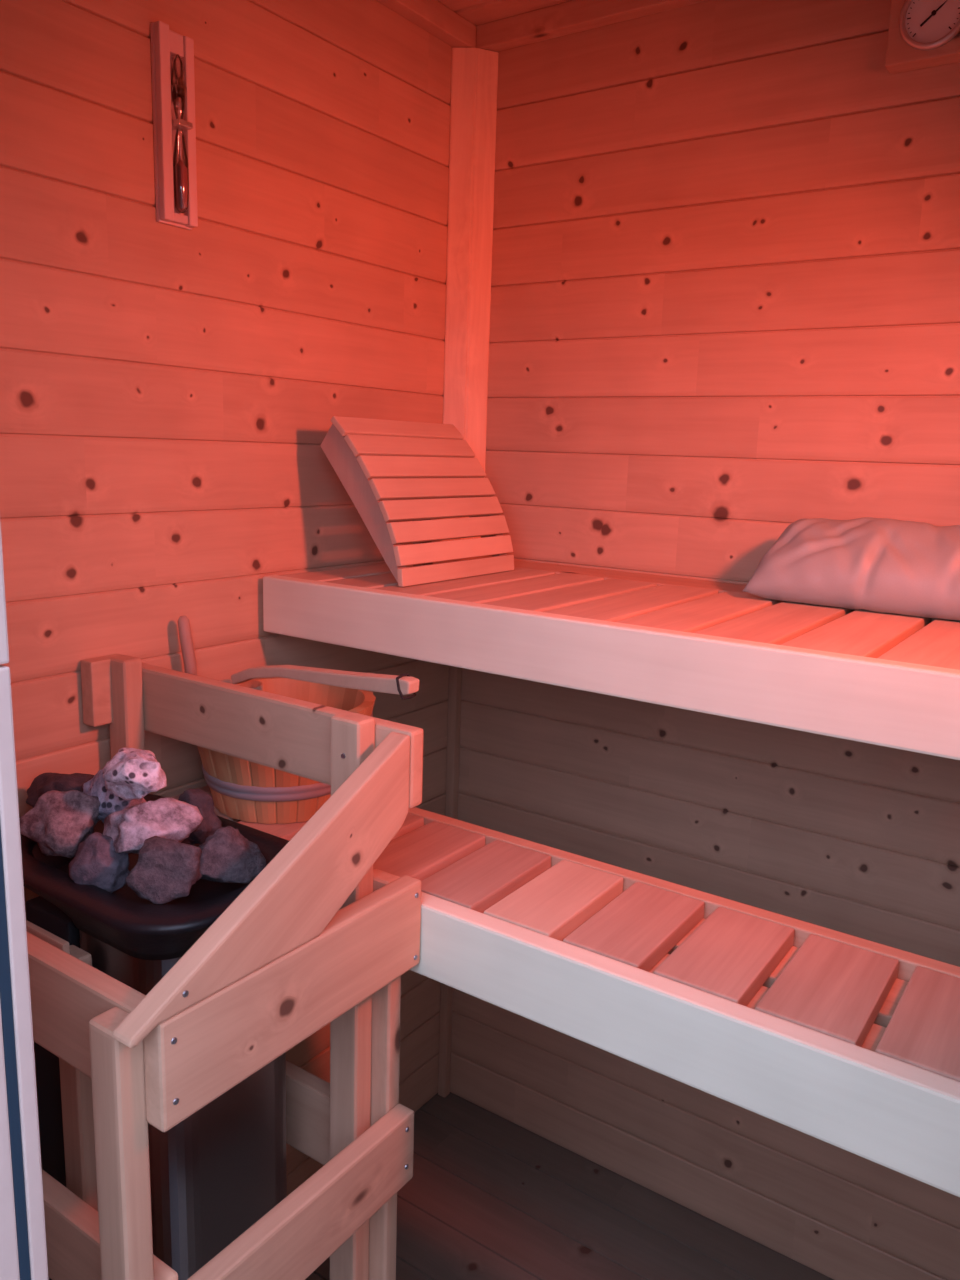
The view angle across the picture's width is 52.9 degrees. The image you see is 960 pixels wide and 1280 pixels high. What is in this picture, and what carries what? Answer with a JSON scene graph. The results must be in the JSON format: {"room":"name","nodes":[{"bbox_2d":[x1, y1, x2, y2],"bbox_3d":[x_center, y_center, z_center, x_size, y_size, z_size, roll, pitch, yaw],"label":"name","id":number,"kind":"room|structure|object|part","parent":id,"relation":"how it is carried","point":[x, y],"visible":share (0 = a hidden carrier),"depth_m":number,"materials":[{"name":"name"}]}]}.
{"room":"spa","nodes":[
{"label":"spa","id":0,"kind":"room"},
{"bbox_2d":[0,0,453,1278],"bbox_3d":[-0.422,0.019,1.457,0.060,2.175,1.350,9,13,34],"label":"wall","id":1,"kind":"structure","parent":0,"point":[170,396],"depth_m":1.36,"materials":[{"name":"brown wood"}]},
{"bbox_2d":[150,21,197,229],"bbox_3d":[-0.392,-0.664,1.252,0.030,0.236,0.054,9,13,34],"label":"timer","id":2,"kind":"object","parent":1,"relation":"attached to","point":[172,53],"visible":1,"depth_m":1.25,"materials":[{"name":"brown wood"}]},
{"bbox_3d":[-0.405,-0.663,1.238,0.012,0.234,0.016,9,13,34],"label":"rail","id":3,"kind":"part","parent":2,"relation":"part of","materials":[{"name":"brown wood"}]},
{"bbox_3d":[-0.383,-0.667,1.270,0.012,0.230,0.014,9,13,34],"label":"rail","id":4,"kind":"part","parent":2,"relation":"part of","materials":[{"name":"brown wood"}]},
{"bbox_2d":[376,0,476,47],"bbox_3d":[-0.348,-0.985,1.242,0.030,0.039,1.214,9,13,34],"label":"trim","id":5,"kind":"structure","parent":1,"relation":"attached to","point":[432,16],"depth_m":1.62,"materials":[{"name":"brown wood"}]},
{"bbox_2d":[170,785,959,1196],"bbox_3d":[0.160,0.349,1.081,1.395,0.086,0.238,9,13,34],"label":"bench","id":6,"kind":"object","parent":1,"relation":"attached to","point":[850,1043],"visible":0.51,"depth_m":0.97,"materials":[{"name":"brown wood"}]},
{"bbox_2d":[178,616,375,823],"bbox_3d":[-0.281,0.101,1.368,0.263,0.262,0.264,9,13,34],"label":"wooden bucket","id":7,"kind":"object","parent":6,"relation":"on","point":[241,789],"visible":0.43,"depth_m":1.30,"materials":[{"name":"brown wood"}]},
{"bbox_2d":[219,665,418,699],"bbox_3d":[-0.234,0.077,1.321,0.367,0.114,0.076,9,13,34],"label":"ladle","id":8,"kind":"object","parent":7,"relation":"on","point":[403,684],"visible":0.63,"depth_m":1.28,"materials":[{"name":"brown wood"}]},
{"bbox_2d":[219,679,262,690],"bbox_3d":[-0.355,0.089,1.408,0.076,0.050,0.076,9,13,34],"label":"bowl","id":9,"kind":"object","parent":8,"relation":"on","point":[251,683],"depth_m":1.43,"materials":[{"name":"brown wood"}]},
{"bbox_3d":[0.222,0.315,1.165,1.395,0.043,0.022,9,13,34],"label":"rail","id":10,"kind":"part","parent":6,"relation":"part of","materials":[{"name":"brown wood"}]},
{"bbox_3d":[0.133,0.355,1.043,1.395,0.036,0.083,9,13,34],"label":"support rail","id":11,"kind":"part","parent":6,"relation":"part of","materials":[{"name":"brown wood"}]},
{"bbox_3d":[0.191,0.340,1.127,1.395,0.036,0.080,9,13,34],"label":"support rail","id":12,"kind":"part","parent":6,"relation":"part of","materials":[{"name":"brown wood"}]},
{"bbox_2d":[437,0,571,25],"bbox_3d":[0.212,-0.930,0.849,1.500,0.040,1.350,9,13,34],"label":"ceiling","id":13,"kind":"structure","parent":0,"point":[477,12],"depth_m":1.63,"materials":[{"name":"brown wood"}]},
{"bbox_2d":[305,1092,833,1279],"bbox_3d":[0.143,1.204,1.266,1.500,0.040,1.350,9,13,34],"label":"floor","id":14,"kind":"structure","parent":0,"point":[487,1196],"depth_m":1.79,"materials":[{"name":"brown wood"}]},
{"bbox_2d":[19,794,288,1279],"bbox_3d":[-0.397,0.700,1.181,0.388,0.947,0.244,9,13,34],"label":"heater","id":15,"kind":"object","parent":14,"relation":"on","point":[218,1171],"visible":0.31,"depth_m":1.04,"materials":[{"name":"metal"}]},
{"bbox_2d":[19,790,99,857],"bbox_3d":[-0.457,0.201,1.075,0.081,0.074,0.090,9,13,34],"label":"stone","id":16,"kind":"object","parent":15,"relation":"on","point":[59,821],"visible":0.91,"depth_m":1.05,"materials":[{"name":"grey stone"}]},
{"bbox_2d":[26,772,93,807],"bbox_3d":[-0.501,0.191,1.161,0.103,0.069,0.078,3,11,5],"label":"stone","id":17,"kind":"object","parent":15,"relation":"on","point":[43,783],"visible":0.43,"depth_m":1.14,"materials":[{"name":"stone"}]},
{"bbox_2d":[69,832,129,892],"bbox_3d":[-0.403,0.237,1.019,0.064,0.066,0.050,-1,12,-16],"label":"stone","id":18,"kind":"object","parent":15,"relation":"on","point":[96,862],"visible":0.91,"depth_m":1.00,"materials":[{"name":"grey stone"}]},
{"bbox_2d":[83,769,146,822],"bbox_3d":[-0.418,0.180,1.101,0.074,0.069,0.060,9,13,34],"label":"stone","id":19,"kind":"object","parent":15,"relation":"on","point":[110,803],"visible":0.42,"depth_m":1.08,"materials":[{"name":"grey stone"}]},
{"bbox_2d":[103,797,202,853],"bbox_3d":[-0.355,0.201,1.048,0.098,0.064,0.088,-8,15,-40],"label":"stone","id":20,"kind":"object","parent":15,"relation":"on","point":[166,817],"visible":0.75,"depth_m":1.02,"materials":[{"name":"grey stone"}]},
{"bbox_2d":[102,748,166,799],"bbox_3d":[-0.375,0.148,1.048,0.068,0.056,0.058,9,13,34],"label":"stone","id":21,"kind":"object","parent":20,"relation":"on","point":[132,773],"visible":1,"depth_m":1.03,"materials":[{"name":"grey stone"}]},
{"bbox_2d":[19,794,288,959],"bbox_3d":[-0.383,0.262,1.095,0.388,0.054,0.244,9,13,34],"label":"tray","id":22,"kind":"object","parent":15,"relation":"on","point":[125,925],"depth_m":0.97,"materials":[{"name":"black ceramic"}]},
{"bbox_2d":[126,836,202,904],"bbox_3d":[-0.321,0.233,0.997,0.076,0.062,0.065,2,11,0],"label":"stone","id":23,"kind":"object","parent":15,"relation":"on","point":[165,870],"visible":1,"depth_m":0.97,"materials":[{"name":"grey stone"}]},
{"bbox_2d":[178,789,221,844],"bbox_3d":[-0.334,0.206,1.122,0.058,0.066,0.078,-5,13,-30],"label":"stone","id":24,"kind":"object","parent":15,"relation":"on","point":[204,802],"visible":0.53,"depth_m":1.10,"materials":[{"name":"stone"}]},
{"bbox_2d":[198,826,265,882],"bbox_3d":[-0.274,0.230,1.031,0.070,0.069,0.085,9,13,34],"label":"stone","id":25,"kind":"object","parent":15,"relation":"on","point":[226,856],"visible":0.85,"depth_m":1.01,"materials":[{"name":"grey stone"}]},
{"bbox_2d":[26,654,422,1279],"bbox_3d":[-0.391,0.622,1.132,0.507,1.118,0.379,9,13,34],"label":"guard","id":26,"kind":"object","parent":14,"relation":"on","point":[320,937],"visible":0.96,"depth_m":0.97,"materials":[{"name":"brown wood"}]},
{"bbox_3d":[-0.496,0.307,1.023,0.196,0.032,0.008,9,13,34],"label":"rail","id":27,"kind":"part","parent":26,"relation":"part of","materials":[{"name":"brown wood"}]},
{"bbox_3d":[-0.434,0.753,1.078,0.036,0.879,0.025,9,13,34],"label":"post","id":28,"kind":"part","parent":26,"relation":"part of","materials":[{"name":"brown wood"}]},
{"bbox_3d":[-0.449,0.336,0.948,0.423,0.094,0.024,9,13,34],"label":"rail","id":29,"kind":"part","parent":26,"relation":"part of","materials":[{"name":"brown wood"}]},
{"bbox_3d":[-0.458,0.598,0.999,0.423,0.092,0.024,9,13,34],"label":"rail","id":30,"kind":"part","parent":26,"relation":"part of","materials":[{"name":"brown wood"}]},
{"bbox_3d":[-0.321,0.771,0.900,0.041,0.920,0.030,9,13,34],"label":"post","id":31,"kind":"part","parent":26,"relation":"part of","materials":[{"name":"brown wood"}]},
{"bbox_3d":[-0.486,0.572,1.375,0.040,1.118,0.030,9,13,34],"label":"post","id":32,"kind":"part","parent":26,"relation":"part of","materials":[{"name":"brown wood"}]},
{"bbox_3d":[-0.187,0.213,0.903,0.025,0.182,0.354,9,13,34],"label":"diagonal rail","id":33,"kind":"part","parent":26,"relation":"part of","materials":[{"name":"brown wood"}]},
{"bbox_3d":[-0.175,0.340,0.951,0.025,0.102,0.350,9,13,34],"label":"rail","id":34,"kind":"part","parent":26,"relation":"part of","materials":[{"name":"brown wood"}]},
{"bbox_3d":[-0.275,0.105,1.180,0.505,0.087,0.023,9,13,34],"label":"rail","id":35,"kind":"part","parent":26,"relation":"part of","materials":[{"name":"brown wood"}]},
{"bbox_3d":[-0.185,0.617,1.003,0.025,0.090,0.346,9,13,34],"label":"rail","id":36,"kind":"part","parent":26,"relation":"part of","materials":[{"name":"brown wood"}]},
{"bbox_3d":[-0.319,0.587,1.294,0.436,0.100,0.023,9,13,34],"label":"rail","id":37,"kind":"part","parent":26,"relation":"part of","materials":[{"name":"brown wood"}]},
{"bbox_3d":[-0.156,0.628,1.154,0.043,1.112,0.030,9,13,34],"label":"post","id":38,"kind":"part","parent":26,"relation":"part of","materials":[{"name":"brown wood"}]},
{"bbox_3d":[-0.124,0.720,1.182,0.043,0.924,0.024,9,13,34],"label":"post","id":39,"kind":"part","parent":26,"relation":"part of","materials":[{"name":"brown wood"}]},
{"bbox_2d":[450,0,959,1279],"bbox_3d":[0.545,0.027,1.577,1.400,2.175,0.060,9,13,34],"label":"wall","id":40,"kind":"structure","parent":0,"point":[725,306],"depth_m":1.61,"materials":[{"name":"brown wood"}]},
{"bbox_2d":[438,666,461,1097],"bbox_3d":[-0.062,0.462,2.028,0.020,1.110,0.020,9,13,34],"label":"trim","id":41,"kind":"structure","parent":40,"relation":"attached to","point":[455,673],"depth_m":1.99,"materials":[{"name":"brown wood"}]},
{"bbox_2d":[440,47,498,541],"bbox_3d":[-0.022,-0.605,1.791,0.061,0.893,0.061,9,13,34],"label":"trim","id":42,"kind":"structure","parent":40,"relation":"attached to","point":[474,71],"depth_m":1.76,"materials":[{"name":"brown wood"}]},
{"bbox_2d":[476,0,708,51],"bbox_3d":[0.564,-0.973,1.335,1.370,0.039,0.030,9,13,34],"label":"trim","id":43,"kind":"structure","parent":40,"relation":"attached to","point":[574,16],"depth_m":1.61,"materials":[{"name":"brown wood"}]},
{"bbox_2d":[263,556,959,759],"bbox_3d":[0.380,0.000,1.324,1.395,0.086,0.527,9,13,34],"label":"bench","id":44,"kind":"object","parent":40,"relation":"attached to","point":[718,648],"visible":0.81,"depth_m":1.20,"materials":[{"name":"brown wood"}]},
{"bbox_2d":[320,416,513,586],"bbox_3d":[-0.093,-0.230,1.563,0.171,0.244,0.305,9,13,34],"label":"backrest","id":45,"kind":"object","parent":44,"relation":"on","point":[381,465],"visible":1,"depth_m":1.50,"materials":[{"name":"brown wood"}]},
{"bbox_3d":[-0.176,-0.209,1.456,0.160,0.234,0.022,9,13,34],"label":"panel","id":46,"kind":"part","parent":45,"relation":"part of","materials":[{"name":"brown wood"}]},
{"bbox_3d":[-0.093,-0.178,1.560,0.030,0.140,0.025,9,13,34],"label":"prop leg","id":47,"kind":"part","parent":45,"relation":"part of","materials":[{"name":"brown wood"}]},
{"bbox_3d":[-0.021,-0.247,1.678,0.160,0.234,0.022,9,13,34],"label":"panel","id":48,"kind":"part","parent":45,"relation":"part of","materials":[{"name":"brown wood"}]},
{"bbox_3d":[0.500,-0.049,1.491,1.395,0.043,0.105,9,13,34],"label":"rail","id":49,"kind":"part","parent":44,"relation":"part of","materials":[{"name":"brown wood"}]},
{"bbox_2d":[743,517,959,620],"bbox_3d":[0.637,-0.097,1.313,0.520,0.125,0.147,9,13,34],"label":"cushion","id":50,"kind":"object","parent":44,"relation":"on","point":[883,565],"visible":1,"depth_m":1.32,"materials":[{"name":"beige fabric"}]},
{"bbox_2d":[885,0,959,73],"bbox_3d":[0.622,-0.855,1.305,0.122,0.130,0.046,9,13,34],"label":"thermometer","id":51,"kind":"object","parent":40,"relation":"attached to","point":[922,34],"visible":1,"depth_m":1.31,"materials":[{"name":"brown wood"}]},
{"bbox_3d":[-0.188,0.208,0.531,1.400,2.175,0.060,9,13,34],"label":"wall","id":52,"kind":"structure","parent":0,"visible":0},
{"bbox_2d":[0,1003,19,1279],"bbox_3d":[-0.369,0.372,0.688,0.052,1.780,0.043,9,13,34],"label":"trim","id":53,"kind":"structure","parent":52,"relation":"attached to","point":[9,1262],"depth_m":0.69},
{"bbox_2d":[0,827,30,1279],"bbox_3d":[-0.355,0.368,0.710,0.051,1.780,0.008,9,13,34],"label":"trim","id":54,"kind":"structure","parent":52,"relation":"attached to","point":[5,977],"depth_m":0.69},
{"bbox_2d":[0,521,48,1279],"bbox_3d":[-0.093,0.398,0.524,0.695,1.810,0.047,9,13,34],"label":"trim","id":55,"kind":"structure","parent":52,"relation":"attached to","point":[9,808],"depth_m":0.68,"materials":[{"name":"white wood"}]}
]}

